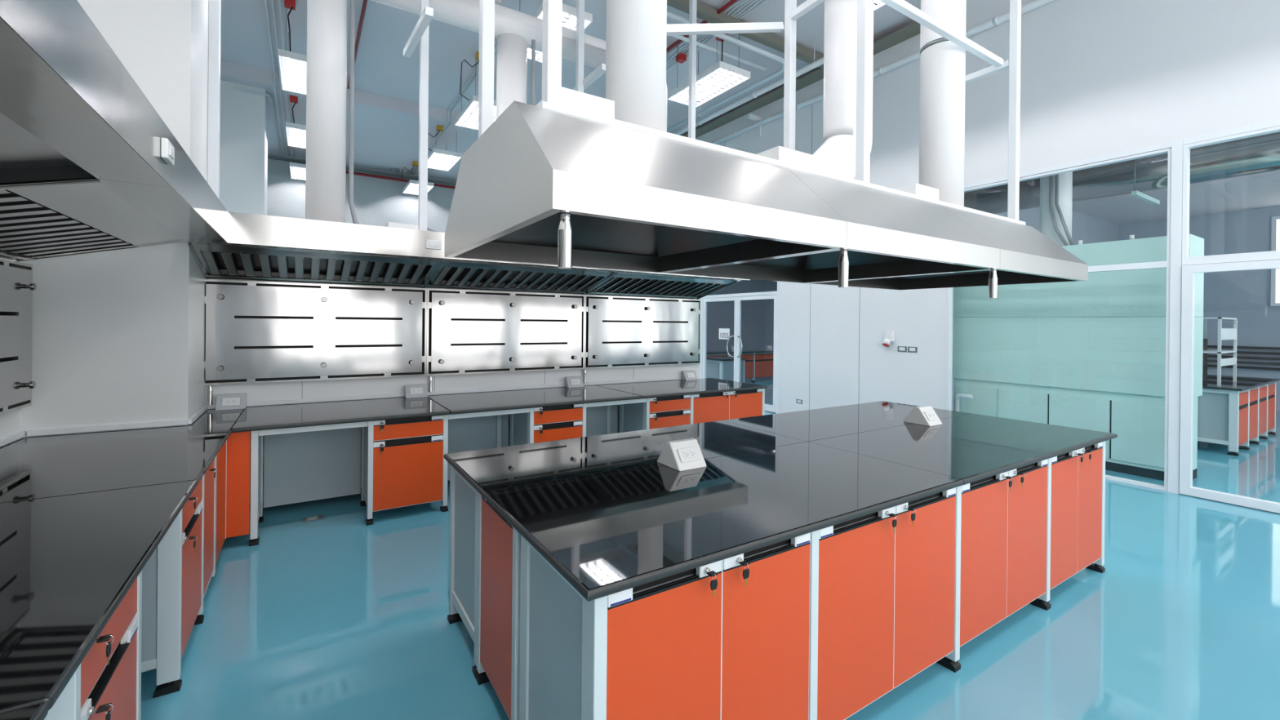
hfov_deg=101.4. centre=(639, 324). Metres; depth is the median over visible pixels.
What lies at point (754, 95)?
pipe
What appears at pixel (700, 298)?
trim
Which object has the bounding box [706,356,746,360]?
countertop
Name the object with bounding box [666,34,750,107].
ceiling lamp
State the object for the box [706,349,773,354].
countertop
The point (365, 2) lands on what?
pipe
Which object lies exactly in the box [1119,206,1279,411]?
wall
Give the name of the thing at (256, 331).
panel
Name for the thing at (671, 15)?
pipe
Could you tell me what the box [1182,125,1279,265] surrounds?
window
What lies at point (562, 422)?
base cabinet
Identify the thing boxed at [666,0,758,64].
conduit
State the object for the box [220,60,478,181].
wall
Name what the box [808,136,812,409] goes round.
trim
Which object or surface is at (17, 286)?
panel
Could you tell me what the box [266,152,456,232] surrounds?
wall
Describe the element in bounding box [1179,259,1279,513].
door
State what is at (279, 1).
conduit
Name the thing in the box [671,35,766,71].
pipe
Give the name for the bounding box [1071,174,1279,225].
ceiling
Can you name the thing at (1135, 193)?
ceiling lamp
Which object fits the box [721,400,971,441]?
countertop
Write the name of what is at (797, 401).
wall socket
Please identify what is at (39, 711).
countertop
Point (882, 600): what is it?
base cabinet
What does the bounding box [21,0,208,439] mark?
wall column
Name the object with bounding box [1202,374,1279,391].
countertop
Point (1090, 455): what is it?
bunch
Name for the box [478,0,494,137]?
post
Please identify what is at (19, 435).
baseboard
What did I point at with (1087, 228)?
wall
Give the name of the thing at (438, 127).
junction box
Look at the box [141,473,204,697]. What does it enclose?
base cabinet
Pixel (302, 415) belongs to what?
countertop
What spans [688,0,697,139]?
post
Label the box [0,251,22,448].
wall
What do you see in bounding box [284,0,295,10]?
junction box
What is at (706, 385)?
countertop
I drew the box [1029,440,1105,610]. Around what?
base cabinet
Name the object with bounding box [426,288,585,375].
panel
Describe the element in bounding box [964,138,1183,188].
trim
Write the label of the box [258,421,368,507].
frame
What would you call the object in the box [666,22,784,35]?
crossbar
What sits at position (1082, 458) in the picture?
bunch
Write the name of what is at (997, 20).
pipe
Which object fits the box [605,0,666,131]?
duct
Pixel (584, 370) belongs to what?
tube
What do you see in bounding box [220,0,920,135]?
ceiling
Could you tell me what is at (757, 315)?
wall
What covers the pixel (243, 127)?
wall column
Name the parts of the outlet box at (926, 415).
socket plate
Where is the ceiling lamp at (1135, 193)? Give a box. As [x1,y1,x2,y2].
[1131,159,1159,204]
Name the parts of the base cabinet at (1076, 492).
leg, door, finger rail, lock plate, lock plate, door, finger rail, leg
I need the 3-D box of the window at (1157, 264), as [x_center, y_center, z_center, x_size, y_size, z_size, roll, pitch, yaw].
[4.659,-0.052,6.043,0.082,3.370,2.110,0,0,-33]
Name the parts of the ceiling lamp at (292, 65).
hanger rod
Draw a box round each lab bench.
[706,349,773,382]
[706,356,746,382]
[1197,374,1279,456]
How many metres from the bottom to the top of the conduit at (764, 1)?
0.028 m
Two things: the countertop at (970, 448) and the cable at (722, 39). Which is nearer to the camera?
the countertop at (970, 448)
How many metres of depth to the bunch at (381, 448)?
4.11 m
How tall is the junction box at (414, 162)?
0.089 m
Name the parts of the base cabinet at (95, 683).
leg, lock plate, drawer, drawer, finger rail, leg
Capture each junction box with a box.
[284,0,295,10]
[289,94,297,103]
[412,160,417,166]
[435,124,443,132]
[475,51,479,60]
[675,53,686,63]
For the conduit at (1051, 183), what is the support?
attached to the fume hood at (1090, 354)
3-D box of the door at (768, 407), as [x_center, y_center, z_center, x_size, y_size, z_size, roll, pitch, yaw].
[2.165,0.528,9.850,0.119,2.123,1.033,0,0,-33]
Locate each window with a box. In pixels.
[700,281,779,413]
[946,147,1171,491]
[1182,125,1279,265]
[1270,216,1279,306]
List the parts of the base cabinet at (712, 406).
leg, door, finger rail, door, finger rail, leg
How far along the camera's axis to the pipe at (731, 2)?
7.15 m
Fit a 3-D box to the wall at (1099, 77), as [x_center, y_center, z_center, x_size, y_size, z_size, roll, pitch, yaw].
[2.661,-1.292,9.225,0.100,5.800,18.300,0,0,-33]
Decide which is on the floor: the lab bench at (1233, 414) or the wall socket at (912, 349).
the lab bench at (1233, 414)
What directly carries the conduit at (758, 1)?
attached to the ceiling at (381, 68)
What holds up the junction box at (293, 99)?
attached to the wall at (386, 129)
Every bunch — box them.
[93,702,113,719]
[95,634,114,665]
[186,535,197,552]
[187,497,197,513]
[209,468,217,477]
[379,444,383,454]
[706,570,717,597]
[739,560,749,586]
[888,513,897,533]
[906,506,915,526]
[1004,475,1013,491]
[1016,472,1024,487]
[1076,453,1084,466]
[1084,450,1092,462]
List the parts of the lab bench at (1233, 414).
frame, leg, door, finger rail, drawer, leg, door, finger rail, drawer, leg, door, finger rail, drawer, leg, finger rail, drawer, door, leg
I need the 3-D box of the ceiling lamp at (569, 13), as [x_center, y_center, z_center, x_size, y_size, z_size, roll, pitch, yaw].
[-1.092,-3.822,6.273,0.560,0.800,1.200,0,0,-33]
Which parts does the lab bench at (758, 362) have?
drawer, drawer, door, leg, finger rail, drawer, door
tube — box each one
[207,385,213,404]
[428,375,432,391]
[583,368,586,382]
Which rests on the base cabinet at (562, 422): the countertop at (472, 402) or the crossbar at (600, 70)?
the countertop at (472, 402)
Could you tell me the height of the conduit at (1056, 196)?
1.370 m
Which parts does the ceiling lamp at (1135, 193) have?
rod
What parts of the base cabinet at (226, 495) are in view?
rail, door, panel, corner trim, panel, leg, panel, leg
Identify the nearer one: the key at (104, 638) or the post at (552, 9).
the key at (104, 638)
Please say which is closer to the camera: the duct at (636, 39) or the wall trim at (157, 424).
the duct at (636, 39)
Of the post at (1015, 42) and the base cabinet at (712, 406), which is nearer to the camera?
the post at (1015, 42)
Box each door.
[702,297,737,381]
[736,294,777,412]
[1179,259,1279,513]
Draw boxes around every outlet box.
[215,393,246,410]
[404,383,427,398]
[564,376,584,387]
[657,438,706,471]
[681,370,697,380]
[766,345,773,349]
[903,405,942,426]
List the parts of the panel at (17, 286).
knob, knob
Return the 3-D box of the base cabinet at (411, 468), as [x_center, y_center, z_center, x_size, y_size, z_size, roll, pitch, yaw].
[-2.026,1.165,4.493,0.612,0.815,0.580,0,0,-33]
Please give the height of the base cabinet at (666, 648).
0.862 m
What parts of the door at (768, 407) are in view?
handle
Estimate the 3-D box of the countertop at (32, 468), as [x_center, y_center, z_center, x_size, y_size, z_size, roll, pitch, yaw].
[-3.179,0.733,3.205,1.057,0.030,2.436,0,0,-33]
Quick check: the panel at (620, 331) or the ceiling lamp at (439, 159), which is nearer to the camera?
the panel at (620, 331)
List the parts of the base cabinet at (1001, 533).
leg, door, finger rail, lock plate, lock plate, door, finger rail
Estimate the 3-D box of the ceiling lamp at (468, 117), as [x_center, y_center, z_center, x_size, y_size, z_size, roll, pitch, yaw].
[-2.654,-3.842,8.717,0.560,0.800,1.200,0,0,-33]
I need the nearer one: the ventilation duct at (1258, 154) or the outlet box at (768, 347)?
the ventilation duct at (1258, 154)
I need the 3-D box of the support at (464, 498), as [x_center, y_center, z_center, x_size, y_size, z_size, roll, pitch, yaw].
[-0.854,1.156,2.603,0.072,0.862,0.550,0,0,-33]
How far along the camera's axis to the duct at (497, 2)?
5.17 m
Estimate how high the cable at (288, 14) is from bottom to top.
0.623 m
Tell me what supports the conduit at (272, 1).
attached to the ceiling at (381, 68)
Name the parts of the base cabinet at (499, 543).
leg, door, finger rail, leg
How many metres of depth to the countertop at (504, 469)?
2.81 m
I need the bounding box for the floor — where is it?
[141,376,1279,719]
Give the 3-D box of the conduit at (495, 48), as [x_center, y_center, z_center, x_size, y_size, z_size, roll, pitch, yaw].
[-3.956,-4.123,10.760,0.024,0.254,8.050,0,0,-33]
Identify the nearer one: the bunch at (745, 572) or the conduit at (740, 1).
the bunch at (745, 572)
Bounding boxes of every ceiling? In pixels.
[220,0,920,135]
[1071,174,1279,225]
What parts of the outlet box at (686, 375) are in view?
socket plate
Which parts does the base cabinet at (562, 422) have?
leg, panel, leg, lock plate, lock plate, drawer, finger rail, drawer, finger rail, leg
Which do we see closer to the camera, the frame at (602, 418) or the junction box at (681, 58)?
the frame at (602, 418)
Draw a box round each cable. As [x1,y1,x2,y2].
[287,6,293,51]
[292,102,296,123]
[459,58,479,100]
[721,39,723,61]
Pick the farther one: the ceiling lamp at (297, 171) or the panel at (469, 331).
the ceiling lamp at (297, 171)
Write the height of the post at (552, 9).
3.452 m
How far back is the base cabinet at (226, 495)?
3.65 m
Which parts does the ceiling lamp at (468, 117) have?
hanger rod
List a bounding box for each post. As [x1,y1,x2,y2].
[417,0,429,231]
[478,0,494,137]
[542,0,562,105]
[575,0,584,93]
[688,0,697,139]
[783,0,796,150]
[855,0,871,182]
[1007,0,1021,220]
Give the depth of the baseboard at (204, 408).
3.96 m
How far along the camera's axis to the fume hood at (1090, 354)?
6.00 m
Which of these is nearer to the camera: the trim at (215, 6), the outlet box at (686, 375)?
the trim at (215, 6)
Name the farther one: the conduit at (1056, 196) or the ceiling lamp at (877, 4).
the conduit at (1056, 196)
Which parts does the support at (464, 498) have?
leg, rail, rail, panel, leg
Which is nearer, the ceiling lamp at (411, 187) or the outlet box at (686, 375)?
the outlet box at (686, 375)
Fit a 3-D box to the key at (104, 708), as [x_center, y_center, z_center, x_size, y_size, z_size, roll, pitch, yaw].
[-1.349,0.997,1.318,0.036,0.073,0.026,0,0,-33]
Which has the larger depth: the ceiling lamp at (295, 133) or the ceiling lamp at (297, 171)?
the ceiling lamp at (297, 171)
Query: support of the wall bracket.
attached to the wall at (1099, 77)
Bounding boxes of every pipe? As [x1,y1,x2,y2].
[346,0,367,88]
[346,170,455,188]
[666,0,737,53]
[666,10,784,132]
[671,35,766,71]
[672,37,823,135]
[710,0,1054,144]
[954,393,973,411]
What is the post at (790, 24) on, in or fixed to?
hanging from the ceiling at (381, 68)
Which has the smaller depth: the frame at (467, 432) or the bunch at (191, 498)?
the bunch at (191, 498)
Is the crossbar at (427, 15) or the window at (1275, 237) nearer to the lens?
the crossbar at (427, 15)
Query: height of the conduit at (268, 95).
0.108 m
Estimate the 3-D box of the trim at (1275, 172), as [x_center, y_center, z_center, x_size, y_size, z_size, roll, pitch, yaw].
[5.651,-2.315,9.584,4.610,0.100,15.500,0,0,-33]
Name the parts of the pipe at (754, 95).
hanger rod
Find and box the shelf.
[1202,317,1237,385]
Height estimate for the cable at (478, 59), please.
0.659 m
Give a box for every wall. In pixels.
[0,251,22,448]
[205,269,700,503]
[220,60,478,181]
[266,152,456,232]
[695,0,1279,413]
[706,279,777,351]
[951,192,1119,410]
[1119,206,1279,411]
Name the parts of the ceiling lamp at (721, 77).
hanger rod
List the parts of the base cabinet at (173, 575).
panel, leg, lock plate, finger rail, drawer, drawer, leg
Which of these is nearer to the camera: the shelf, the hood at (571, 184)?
the hood at (571, 184)
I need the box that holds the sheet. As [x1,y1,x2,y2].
[719,328,729,339]
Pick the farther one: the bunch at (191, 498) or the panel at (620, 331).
the panel at (620, 331)
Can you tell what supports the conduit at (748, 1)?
attached to the ceiling at (381, 68)
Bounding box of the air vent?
[1207,345,1279,370]
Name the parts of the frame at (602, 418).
modesty panel, rail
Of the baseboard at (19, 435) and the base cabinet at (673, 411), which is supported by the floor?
the base cabinet at (673, 411)
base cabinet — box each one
[44,570,142,719]
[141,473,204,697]
[203,430,263,598]
[360,414,448,525]
[475,493,520,719]
[509,403,586,445]
[519,532,810,719]
[619,395,690,432]
[688,388,764,424]
[808,487,955,719]
[936,458,1048,672]
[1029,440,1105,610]
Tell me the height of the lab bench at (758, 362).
0.850 m
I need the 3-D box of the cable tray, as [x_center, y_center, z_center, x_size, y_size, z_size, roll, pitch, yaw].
[-5.866,-3.965,14.062,8.000,0.165,0.270,0,0,-33]
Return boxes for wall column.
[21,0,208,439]
[219,80,267,215]
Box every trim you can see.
[207,0,221,199]
[699,297,701,378]
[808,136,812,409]
[858,287,860,370]
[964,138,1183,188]
[1071,170,1279,205]
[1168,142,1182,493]
[1183,119,1279,144]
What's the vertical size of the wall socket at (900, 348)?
0.078 m
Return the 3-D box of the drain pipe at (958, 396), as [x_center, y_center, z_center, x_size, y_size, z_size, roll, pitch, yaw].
[4.308,1.278,6.986,0.060,0.698,0.219,0,0,-33]
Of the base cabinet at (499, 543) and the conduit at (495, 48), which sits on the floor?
the base cabinet at (499, 543)
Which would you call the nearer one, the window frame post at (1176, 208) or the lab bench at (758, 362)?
the window frame post at (1176, 208)
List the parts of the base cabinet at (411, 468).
leg, panel, leg, lock plate, lock plate, drawer, finger rail, drawer, finger rail, leg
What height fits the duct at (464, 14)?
2.403 m
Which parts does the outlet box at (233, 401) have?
socket plate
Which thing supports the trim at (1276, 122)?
attached to the wall at (1099, 77)
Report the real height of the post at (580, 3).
3.452 m
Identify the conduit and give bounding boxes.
[231,86,279,151]
[263,0,284,155]
[271,0,288,156]
[278,0,292,157]
[348,0,359,224]
[409,38,497,174]
[413,46,497,175]
[531,39,535,105]
[666,0,743,55]
[666,0,748,59]
[666,0,753,62]
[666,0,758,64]
[666,0,763,68]
[666,0,767,71]
[1048,175,1068,245]
[1054,174,1073,244]
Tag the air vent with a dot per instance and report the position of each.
(1208, 346)
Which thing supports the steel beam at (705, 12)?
attached to the ceiling at (381, 68)
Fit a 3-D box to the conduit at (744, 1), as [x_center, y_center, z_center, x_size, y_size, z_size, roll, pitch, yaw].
[1.166,-4.173,7.061,0.052,0.028,3.902,0,0,-33]
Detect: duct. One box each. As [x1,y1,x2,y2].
[305,0,346,222]
[370,0,666,132]
[494,0,501,4]
[496,33,527,119]
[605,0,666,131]
[812,0,873,178]
[919,0,966,206]
[964,131,1279,213]
[1039,171,1072,246]
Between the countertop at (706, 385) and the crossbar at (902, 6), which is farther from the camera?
the countertop at (706, 385)
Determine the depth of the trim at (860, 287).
8.02 m
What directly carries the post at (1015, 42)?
hanging from the ceiling at (381, 68)
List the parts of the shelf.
panel, shelf, shelf, panel, panel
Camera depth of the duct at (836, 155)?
3.12 m
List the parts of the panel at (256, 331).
knob, knob, knob, knob, knob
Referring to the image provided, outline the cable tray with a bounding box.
[267,154,456,185]
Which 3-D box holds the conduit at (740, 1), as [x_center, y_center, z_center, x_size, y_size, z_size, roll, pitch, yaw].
[1.120,-4.173,7.031,0.052,0.028,3.904,0,0,-33]
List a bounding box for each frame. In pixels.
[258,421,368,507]
[447,408,529,480]
[586,398,646,436]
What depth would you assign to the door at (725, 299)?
10.89 m
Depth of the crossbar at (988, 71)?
4.04 m
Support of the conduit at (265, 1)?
attached to the ceiling at (381, 68)
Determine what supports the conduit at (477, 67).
attached to the ceiling at (381, 68)
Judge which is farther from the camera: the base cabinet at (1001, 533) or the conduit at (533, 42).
the conduit at (533, 42)
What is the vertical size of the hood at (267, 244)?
0.502 m
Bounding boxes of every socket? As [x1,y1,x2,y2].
[302,514,324,522]
[795,399,802,404]
[882,330,894,346]
[897,346,906,351]
[907,346,917,352]
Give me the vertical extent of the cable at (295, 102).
0.395 m
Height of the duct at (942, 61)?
3.451 m
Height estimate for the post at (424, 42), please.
3.452 m
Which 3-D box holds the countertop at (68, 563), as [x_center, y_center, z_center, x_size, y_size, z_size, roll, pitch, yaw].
[-2.068,0.747,1.465,1.057,0.030,1.686,0,0,-33]
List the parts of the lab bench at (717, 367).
frame, leg, panel, leg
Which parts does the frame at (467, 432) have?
modesty panel, rail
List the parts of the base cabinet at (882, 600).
leg, finger rail, door, lock plate, lock plate, door, finger rail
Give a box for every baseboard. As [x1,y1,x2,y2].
[0,431,25,446]
[187,404,208,424]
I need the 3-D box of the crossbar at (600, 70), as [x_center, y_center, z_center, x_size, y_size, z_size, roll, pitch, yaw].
[-0.531,-2.505,5.396,0.060,0.060,0.700,0,0,-33]
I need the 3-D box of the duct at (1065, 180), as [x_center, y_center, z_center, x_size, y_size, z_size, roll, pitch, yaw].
[5.215,-1.639,6.570,0.320,1.428,0.320,0,0,-33]
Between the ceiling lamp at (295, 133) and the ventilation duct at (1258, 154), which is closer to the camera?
the ventilation duct at (1258, 154)
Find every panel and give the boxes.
[0,257,36,414]
[204,279,426,385]
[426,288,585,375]
[584,294,701,368]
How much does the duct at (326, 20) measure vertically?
3.452 m
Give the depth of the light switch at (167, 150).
1.96 m
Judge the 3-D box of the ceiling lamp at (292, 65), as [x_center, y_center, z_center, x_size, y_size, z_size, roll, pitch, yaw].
[-4.735,-3.859,7.387,0.560,0.800,1.200,0,0,-33]
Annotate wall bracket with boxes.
[746,113,761,137]
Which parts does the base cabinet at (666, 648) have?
leg, panel, leg, door, finger rail, lock plate, lock plate, door, finger rail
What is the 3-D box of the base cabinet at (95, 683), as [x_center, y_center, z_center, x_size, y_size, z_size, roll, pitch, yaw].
[-1.735,1.174,1.310,0.620,0.815,0.602,0,0,-33]
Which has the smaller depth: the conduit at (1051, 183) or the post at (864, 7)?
the post at (864, 7)
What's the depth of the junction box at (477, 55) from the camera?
8.15 m
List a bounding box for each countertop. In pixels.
[0,408,244,503]
[0,480,197,713]
[0,702,48,719]
[231,396,449,432]
[426,385,641,414]
[443,420,805,500]
[487,441,964,601]
[595,377,767,398]
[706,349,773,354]
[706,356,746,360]
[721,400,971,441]
[808,413,1117,484]
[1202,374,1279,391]
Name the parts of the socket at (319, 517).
lid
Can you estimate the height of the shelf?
0.900 m
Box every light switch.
[160,137,174,165]
[426,239,441,249]
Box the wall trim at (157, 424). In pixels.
[26,419,187,435]
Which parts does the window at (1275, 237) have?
pane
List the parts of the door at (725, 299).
handle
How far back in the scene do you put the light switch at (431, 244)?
4.34 m
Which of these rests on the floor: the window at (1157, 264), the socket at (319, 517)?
the socket at (319, 517)
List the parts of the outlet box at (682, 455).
socket plate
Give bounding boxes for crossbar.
[403,6,433,57]
[572,63,605,90]
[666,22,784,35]
[791,0,825,20]
[879,0,1003,67]
[965,59,1008,83]
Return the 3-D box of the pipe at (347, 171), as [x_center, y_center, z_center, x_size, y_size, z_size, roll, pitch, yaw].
[-6.272,-3.846,14.047,3.900,0.070,0.070,0,0,-33]
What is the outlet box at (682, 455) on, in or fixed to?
on the countertop at (609, 535)
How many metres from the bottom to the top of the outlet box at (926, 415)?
0.120 m
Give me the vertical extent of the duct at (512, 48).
2.103 m
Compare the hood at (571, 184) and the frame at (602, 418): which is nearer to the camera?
the hood at (571, 184)
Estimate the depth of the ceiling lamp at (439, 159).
11.08 m
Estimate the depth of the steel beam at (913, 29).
8.92 m
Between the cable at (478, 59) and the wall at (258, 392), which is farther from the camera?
the cable at (478, 59)
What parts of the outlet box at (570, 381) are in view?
socket plate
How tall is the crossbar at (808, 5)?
0.045 m
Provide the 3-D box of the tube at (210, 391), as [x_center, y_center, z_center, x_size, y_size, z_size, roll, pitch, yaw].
[-3.589,0.591,4.375,0.036,0.165,0.036,0,0,-33]
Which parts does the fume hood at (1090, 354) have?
door, door, door, door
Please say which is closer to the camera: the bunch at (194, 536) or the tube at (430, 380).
the bunch at (194, 536)
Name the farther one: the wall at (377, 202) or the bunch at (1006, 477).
the wall at (377, 202)
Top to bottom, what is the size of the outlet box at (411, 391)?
0.120 m
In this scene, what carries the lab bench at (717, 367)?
on the floor
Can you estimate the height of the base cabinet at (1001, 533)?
0.862 m
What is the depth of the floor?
2.73 m
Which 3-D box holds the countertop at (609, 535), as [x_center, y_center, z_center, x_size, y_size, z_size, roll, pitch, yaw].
[0.438,0.723,2.274,1.939,0.030,0.895,0,0,-33]
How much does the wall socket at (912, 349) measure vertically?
0.078 m
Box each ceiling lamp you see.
[278,7,306,94]
[285,103,306,148]
[289,162,306,180]
[402,165,434,195]
[427,130,462,171]
[454,76,496,129]
[519,0,592,62]
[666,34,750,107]
[873,0,885,11]
[1131,159,1159,204]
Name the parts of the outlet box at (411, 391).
socket plate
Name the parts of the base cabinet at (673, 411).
leg, panel, leg, lock plate, lock plate, drawer, finger rail, finger rail, drawer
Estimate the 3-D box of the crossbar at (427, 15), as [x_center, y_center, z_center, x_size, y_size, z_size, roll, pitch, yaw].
[-1.940,-2.517,4.555,0.060,0.199,1.107,0,0,-33]
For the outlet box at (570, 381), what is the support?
on the countertop at (472, 402)
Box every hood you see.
[0,0,227,262]
[185,211,750,299]
[444,86,1088,297]
[952,233,1204,480]
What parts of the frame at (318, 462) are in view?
rail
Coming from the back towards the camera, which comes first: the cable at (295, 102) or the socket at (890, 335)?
the cable at (295, 102)
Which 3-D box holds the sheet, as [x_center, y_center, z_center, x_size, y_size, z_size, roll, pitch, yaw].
[1.702,0.196,10.594,0.003,0.220,0.320,0,0,-33]
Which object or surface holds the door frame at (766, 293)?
in the wall at (1099, 77)
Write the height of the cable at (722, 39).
0.569 m
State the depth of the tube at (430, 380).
5.30 m
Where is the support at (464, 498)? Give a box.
[447,464,478,676]
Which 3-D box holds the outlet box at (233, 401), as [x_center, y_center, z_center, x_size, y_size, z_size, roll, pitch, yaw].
[-3.443,0.652,4.414,0.200,0.120,0.099,0,0,-33]
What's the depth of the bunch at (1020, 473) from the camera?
2.71 m
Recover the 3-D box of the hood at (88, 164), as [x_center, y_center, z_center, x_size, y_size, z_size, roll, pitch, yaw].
[-1.805,-0.557,1.039,1.068,0.418,5.502,0,0,-33]
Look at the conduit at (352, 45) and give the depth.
4.51 m
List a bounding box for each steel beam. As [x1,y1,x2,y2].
[666,0,823,68]
[681,22,920,137]

